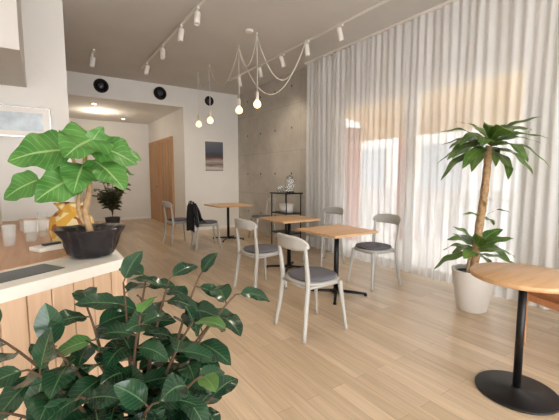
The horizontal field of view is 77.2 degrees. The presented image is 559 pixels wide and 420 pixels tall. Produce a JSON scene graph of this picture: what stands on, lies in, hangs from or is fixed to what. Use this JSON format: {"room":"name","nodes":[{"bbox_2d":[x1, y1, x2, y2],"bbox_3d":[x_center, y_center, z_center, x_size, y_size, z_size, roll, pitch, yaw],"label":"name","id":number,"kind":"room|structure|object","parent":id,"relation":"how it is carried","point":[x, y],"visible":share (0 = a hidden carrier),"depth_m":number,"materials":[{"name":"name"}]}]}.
{"room":"cafe","nodes":[
{"label":"cafe","id":0,"kind":"room"},
{"bbox_2d":[0,0,73,220],"bbox_3d":[-3.982,-0.669,3.268,3.490,3.300,0.150,-4,7,-34],"label":"wall partition","id":1,"kind":"structure","parent":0,"point":[42,20],"depth_m":3.95,"materials":[{"name":"white paint"}]},
{"bbox_2d":[0,0,26,87],"bbox_3d":[-3.712,-1.731,2.410,3.100,1.020,1.400,-4,7,-34],"label":"trim","id":2,"kind":"structure","parent":1,"relation":"attached to","point":[12,58],"depth_m":2.84,"materials":[{"name":"paint"}]},
{"bbox_2d":[0,104,51,136],"bbox_3d":[-2.863,-0.980,3.879,0.560,0.340,0.030,-4,7,-34],"label":"framed photo","id":3,"kind":"object","parent":1,"relation":"attached to","point":[15,121],"visible":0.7,"depth_m":3.88,"materials":[{"name":"paper"},{"name":"painted wood"},{"name":"glass"}]},
{"bbox_2d":[69,118,150,218],"bbox_3d":[-5.419,-1.094,9.914,3.330,2.860,0.200,-4,7,-34],"label":"wall","id":4,"kind":"structure","parent":0,"point":[137,201],"depth_m":10.45,"materials":[{"name":"white paint"}]},
{"bbox_2d":[93,216,150,221],"bbox_3d":[-5.359,0.303,9.960,3.330,0.070,0.015,-4,7,-34],"label":"baseboard","id":5,"kind":"structure","parent":4,"relation":"attached to","point":[139,217],"depth_m":10.50,"materials":[{"name":"white wood"}]},
{"bbox_2d":[68,96,179,123],"bbox_3d":[-4.568,-2.445,8.511,3.570,0.100,3.250,-4,7,-34],"label":"ceiling","id":6,"kind":"structure","parent":0,"point":[78,107],"depth_m":8.38,"materials":[{"name":"white paint"}]},
{"bbox_2d":[66,71,238,230],"bbox_3d":[-4.122,-1.021,6.892,7.320,3.300,0.150,-4,7,-34],"label":"wall","id":7,"kind":"structure","parent":0,"point":[201,187],"depth_m":8.26,"materials":[{"name":"white paint"}]},
{"bbox_2d":[93,78,108,92],"bbox_3d":[-3.572,-2.490,7.009,0.280,0.280,0.035,-4,7,-34],"label":"air vent","id":8,"kind":"object","parent":7,"relation":"in","point":[100,85],"visible":1,"depth_m":7.00,"materials":[{"name":"black metal"}]},
{"bbox_2d":[154,87,166,99],"bbox_3d":[-2.610,-2.552,7.653,0.280,0.280,0.035,-4,7,-34],"label":"air vent","id":9,"kind":"object","parent":7,"relation":"in","point":[160,93],"visible":1,"depth_m":7.65,"materials":[{"name":"black metal"}]},
{"bbox_2d":[205,96,213,105],"bbox_3d":[-1.663,-2.584,8.289,0.224,0.224,0.035,-4,7,-34],"label":"air vent","id":10,"kind":"object","parent":7,"relation":"in","point":[209,101],"visible":1,"depth_m":8.29,"materials":[{"name":"black metal"}]},
{"bbox_2d":[186,224,234,230],"bbox_3d":[-1.615,0.433,8.626,1.390,0.070,0.015,-4,7,-34],"label":"baseboard","id":11,"kind":"structure","parent":7,"relation":"attached to","point":[233,225],"depth_m":8.58,"materials":[{"name":"white wood"}]},
{"bbox_2d":[204,140,223,171],"bbox_3d":[-1.580,-1.295,8.470,0.500,0.740,0.025,-4,7,-34],"label":"framed picture","id":12,"kind":"object","parent":7,"relation":"attached to","point":[213,150],"visible":1,"depth_m":8.46},
{"bbox_2d":[148,108,183,229],"bbox_3d":[-3.136,-1.065,9.612,0.120,2.860,3.250,-4,7,-34],"label":"wall","id":13,"kind":"structure","parent":0,"point":[169,125],"depth_m":8.64,"materials":[{"name":"white paint"}]},
{"bbox_2d":[149,141,160,221],"bbox_3d":[-3.670,-0.835,10.242,0.090,2.280,0.910,-4,7,-34],"label":"door","id":14,"kind":"structure","parent":13,"relation":"in","point":[153,146],"depth_m":10.23,"materials":[{"name":"brown wood"}]},
{"bbox_2d":[158,136,174,226],"bbox_3d":[-3.014,-0.740,9.271,0.090,2.280,1.160,-4,7,-34],"label":"door","id":15,"kind":"structure","parent":13,"relation":"in","point":[165,146],"depth_m":9.21,"materials":[{"name":"brown wood"}]},
{"bbox_2d":[61,0,459,94],"bbox_3d":[-0.930,-2.281,2.177,7.520,0.120,11.000,-4,7,-34],"label":"ceiling","id":16,"kind":"structure","parent":0,"point":[123,34],"depth_m":4.93,"materials":[{"name":"paint"}]},
{"bbox_2d":[89,49,95,67],"bbox_3d":[-3.069,-2.452,5.739,0.096,0.230,0.500,-4,7,-34],"label":"track light","id":17,"kind":"object","parent":16,"relation":"attached to","point":[92,59],"visible":1,"depth_m":5.70,"materials":[{"name":"white metal"}]},
{"bbox_2d":[140,0,204,74],"bbox_3d":[-0.778,-2.268,3.854,0.108,0.231,6.400,-4,7,-34],"label":"track light","id":18,"kind":"object","parent":16,"relation":"attached to","point":[197,14],"visible":1,"depth_m":4.62,"materials":[{"name":"white metal"}]},
{"bbox_2d":[196,28,306,126],"bbox_3d":[-0.692,-2.063,5.941,0.860,1.042,2.632,-4,7,-34],"label":"pendant light","id":19,"kind":"object","parent":16,"relation":"hanging from","point":[257,103],"visible":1,"depth_m":5.35,"materials":[{"name":"white"}]},
{"bbox_2d":[228,0,389,86],"bbox_3d":[0.632,-2.365,4.857,0.118,0.231,6.100,-4,7,-34],"label":"track light","id":20,"kind":"object","parent":16,"relation":"attached to","point":[338,26],"visible":0.93,"depth_m":5.15,"materials":[{"name":"white metal"}]},
{"bbox_2d":[304,0,558,311],"bbox_3d":[2.021,-0.755,4.075,0.080,3.285,5.600,-4,7,-34],"label":"sheer curtain","id":21,"kind":"object","parent":16,"relation":"hanging from","point":[379,107],"visible":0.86,"depth_m":4.25,"materials":[{"name":"white fabric"}]},
{"bbox_2d":[238,67,306,240],"bbox_3d":[2.108,-0.777,4.374,0.202,3.300,11.000,-4,7,-34],"label":"wall","id":22,"kind":"structure","parent":0,"point":[272,135],"depth_m":7.49,"materials":[{"name":"concrete"}]},
{"bbox_2d":[94,218,558,419],"bbox_3d":[-1.878,0.976,3.911,7.520,0.100,14.400,-4,7,-34],"label":"floor","id":23,"kind":"structure","parent":0,"point":[407,351],"depth_m":2.81,"materials":[{"name":"brown wood"}]},
{"bbox_2d":[0,220,127,419],"bbox_3d":[-1.774,0.685,1.730,1.733,0.902,3.112,-4,7,-34],"label":"counter","id":24,"kind":"object","parent":23,"relation":"on","point":[29,280],"depth_m":1.49,"materials":[{"name":"brown wood"}]},
{"bbox_2d":[0,203,1,226],"bbox_3d":[-2.195,-0.017,2.523,0.260,0.340,0.420,-4,7,-34],"label":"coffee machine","id":25,"kind":"object","parent":24,"relation":"on","point":[0,203],"visible":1,"depth_m":2.72,"materials":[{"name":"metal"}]},
{"bbox_2d":[19,217,50,232],"bbox_3d":[-1.770,0.107,2.567,0.145,0.086,0.205,5,8,44],"label":"box","id":26,"kind":"object","parent":24,"relation":"on","point":[27,225],"visible":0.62,"depth_m":2.51,"materials":[{"name":"white plastic"}]},
{"bbox_2d":[29,241,63,252],"bbox_3d":[-1.255,0.197,1.895,0.100,0.036,0.140,3,6,27],"label":"paper napkins","id":27,"kind":"object","parent":24,"relation":"on","point":[56,245],"visible":0.92,"depth_m":1.86,"materials":[{"name":"paper"}]},
{"bbox_2d":[48,202,94,242],"bbox_3d":[-1.242,0.075,2.101,0.247,0.240,0.245,-4,7,-34],"label":"patterned bag","id":28,"kind":"object","parent":24,"relation":"on","point":[66,215],"visible":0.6,"depth_m":2.01,"materials":[{"name":"yellow paper"}]},
{"bbox_2d":[4,121,140,257],"bbox_3d":[-0.985,-0.101,1.725,0.606,0.662,0.345,-4,7,-34],"label":"plant","id":29,"kind":"object","parent":24,"relation":"on","point":[50,150],"visible":1,"depth_m":1.66,"materials":[{"name":"green plant"}]},
{"bbox_2d":[92,180,130,223],"bbox_3d":[-4.036,-0.305,8.479,0.856,1.568,0.840,-1,6,-10],"label":"potted shrub","id":30,"kind":"object","parent":23,"relation":"on","point":[111,197],"visible":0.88,"depth_m":8.41,"materials":[{"name":"green plant"}]},
{"bbox_2d":[0,251,269,419],"bbox_3d":[-0.416,0.673,1.060,0.851,1.054,0.581,-4,7,-34],"label":"rubber plant","id":31,"kind":"object","parent":23,"relation":"on","point":[163,390],"visible":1,"depth_m":1.01,"materials":[{"name":"green plant"}]},
{"bbox_2d":[162,201,194,246],"bbox_3d":[-1.973,0.233,6.737,0.517,0.838,0.460,-4,7,-39],"label":"dining chair","id":32,"kind":"object","parent":23,"relation":"on","point":[179,220],"visible":0.88,"depth_m":6.59,"materials":[{"name":"paint"}]},
{"bbox_2d":[189,202,221,250],"bbox_3d":[-1.366,0.269,6.373,0.517,0.838,0.460,-2,6,-24],"label":"dining chair","id":33,"kind":"object","parent":23,"relation":"on","point":[213,223],"visible":0.61,"depth_m":6.28,"materials":[{"name":"paint"}]},
{"bbox_2d":[186,201,205,232],"bbox_3d":[-1.517,0.109,6.290,0.308,0.546,0.607,-2,6,-24],"label":"jacket","id":34,"kind":"object","parent":33,"relation":"on","point":[192,208],"visible":0.99,"depth_m":6.12,"materials":[{"name":"fabric"}]},
{"bbox_2d":[204,203,252,241],"bbox_3d":[-1.052,0.246,7.182,0.740,0.721,0.740,-4,7,-34],"label":"cafe table","id":35,"kind":"object","parent":23,"relation":"on","point":[218,205],"visible":0.94,"depth_m":7.14,"materials":[{"name":"brown wood"}]},
{"bbox_2d":[233,218,287,288],"bbox_3d":[-0.238,0.497,4.025,0.517,0.838,0.460,-4,7,-38],"label":"dining chair","id":36,"kind":"object","parent":23,"relation":"on","point":[256,250],"visible":0.92,"depth_m":3.89,"materials":[{"name":"paint"}]},
{"bbox_2d":[248,198,276,238],"bbox_3d":[-0.343,0.180,7.286,0.517,0.838,0.460,-3,6,-26],"label":"dining chair","id":37,"kind":"object","parent":23,"relation":"on","point":[255,217],"visible":0.68,"depth_m":7.23,"materials":[{"name":"paint"}]},
{"bbox_2d":[270,192,302,243],"bbox_3d":[0.120,0.171,6.538,0.380,0.996,0.540,-4,7,-34],"label":"stand","id":38,"kind":"object","parent":23,"relation":"on","point":[284,231],"visible":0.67,"depth_m":6.46,"materials":[{"name":"black metal"}]},
{"bbox_2d":[279,203,293,212],"bbox_3d":[0.132,-0.038,6.501,0.280,0.160,0.280,-4,7,-34],"label":"storage basket","id":39,"kind":"object","parent":38,"relation":"on","point":[290,206],"visible":0.97,"depth_m":6.40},
{"bbox_2d":[283,175,293,192],"bbox_3d":[0.177,-0.476,6.375,0.201,0.322,0.180,0,6,4],"label":"water dispenser","id":40,"kind":"object","parent":38,"relation":"on","point":[289,176],"visible":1,"depth_m":6.33,"materials":[{"name":"silver metal"}]},
{"bbox_2d":[259,215,320,273],"bbox_3d":[0.132,0.469,4.892,0.620,0.721,0.620,-4,7,-34],"label":"cafe table","id":41,"kind":"object","parent":23,"relation":"on","point":[283,219],"visible":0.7,"depth_m":4.85,"materials":[{"name":"brown wood"}]},
{"bbox_2d":[274,233,347,343],"bbox_3d":[0.252,0.599,2.977,0.517,0.838,0.460,-3,7,-32],"label":"dining chair","id":42,"kind":"object","parent":23,"relation":"on","point":[307,276],"visible":1,"depth_m":2.86,"materials":[{"name":"paint"}]},
{"bbox_2d":[302,206,344,266],"bbox_3d":[0.671,0.378,5.248,0.517,0.838,0.460,-4,7,-36],"label":"dining chair","id":43,"kind":"object","parent":23,"relation":"on","point":[331,209],"visible":0.6,"depth_m":5.24,"materials":[{"name":"paint"}]},
{"bbox_2d":[297,224,377,304],"bbox_3d":[0.624,0.571,3.842,0.620,0.721,0.620,-4,7,-34],"label":"cafe table","id":44,"kind":"object","parent":23,"relation":"on","point":[336,231],"visible":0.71,"depth_m":3.81,"materials":[{"name":"brown wood"}]},
{"bbox_2d":[347,214,401,291],"bbox_3d":[1.154,0.479,4.212,0.517,0.838,0.460,-3,6,-30],"label":"dining chair","id":45,"kind":"object","parent":23,"relation":"on","point":[374,248],"visible":1,"depth_m":4.13,"materials":[{"name":"paint"}]},
{"bbox_2d":[434,117,548,313],"bbox_3d":[1.930,0.061,3.334,0.938,1.834,0.942,-4,7,-34],"label":"dracaena plant","id":46,"kind":"object","parent":23,"relation":"on","point":[472,294],"visible":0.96,"depth_m":3.30,"materials":[{"name":"green plant"}]},
{"bbox_2d":[470,262,558,414],"bbox_3d":[1.435,0.737,2.087,0.560,0.730,0.560,-4,7,-34],"label":"round side table","id":47,"kind":"object","parent":23,"relation":"on","point":[516,391],"visible":1,"depth_m":2.07,"materials":[{"name":"brown wood"}]},
{"bbox_2d":[524,292,558,343],"bbox_3d":[2.189,0.675,2.510,0.532,0.770,0.565,-1,6,-14],"label":"wooden armchair","id":48,"kind":"object","parent":23,"relation":"on","point":[551,301],"visible":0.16,"depth_m":2.54,"materials":[{"name":"brown wood"}]}
]}

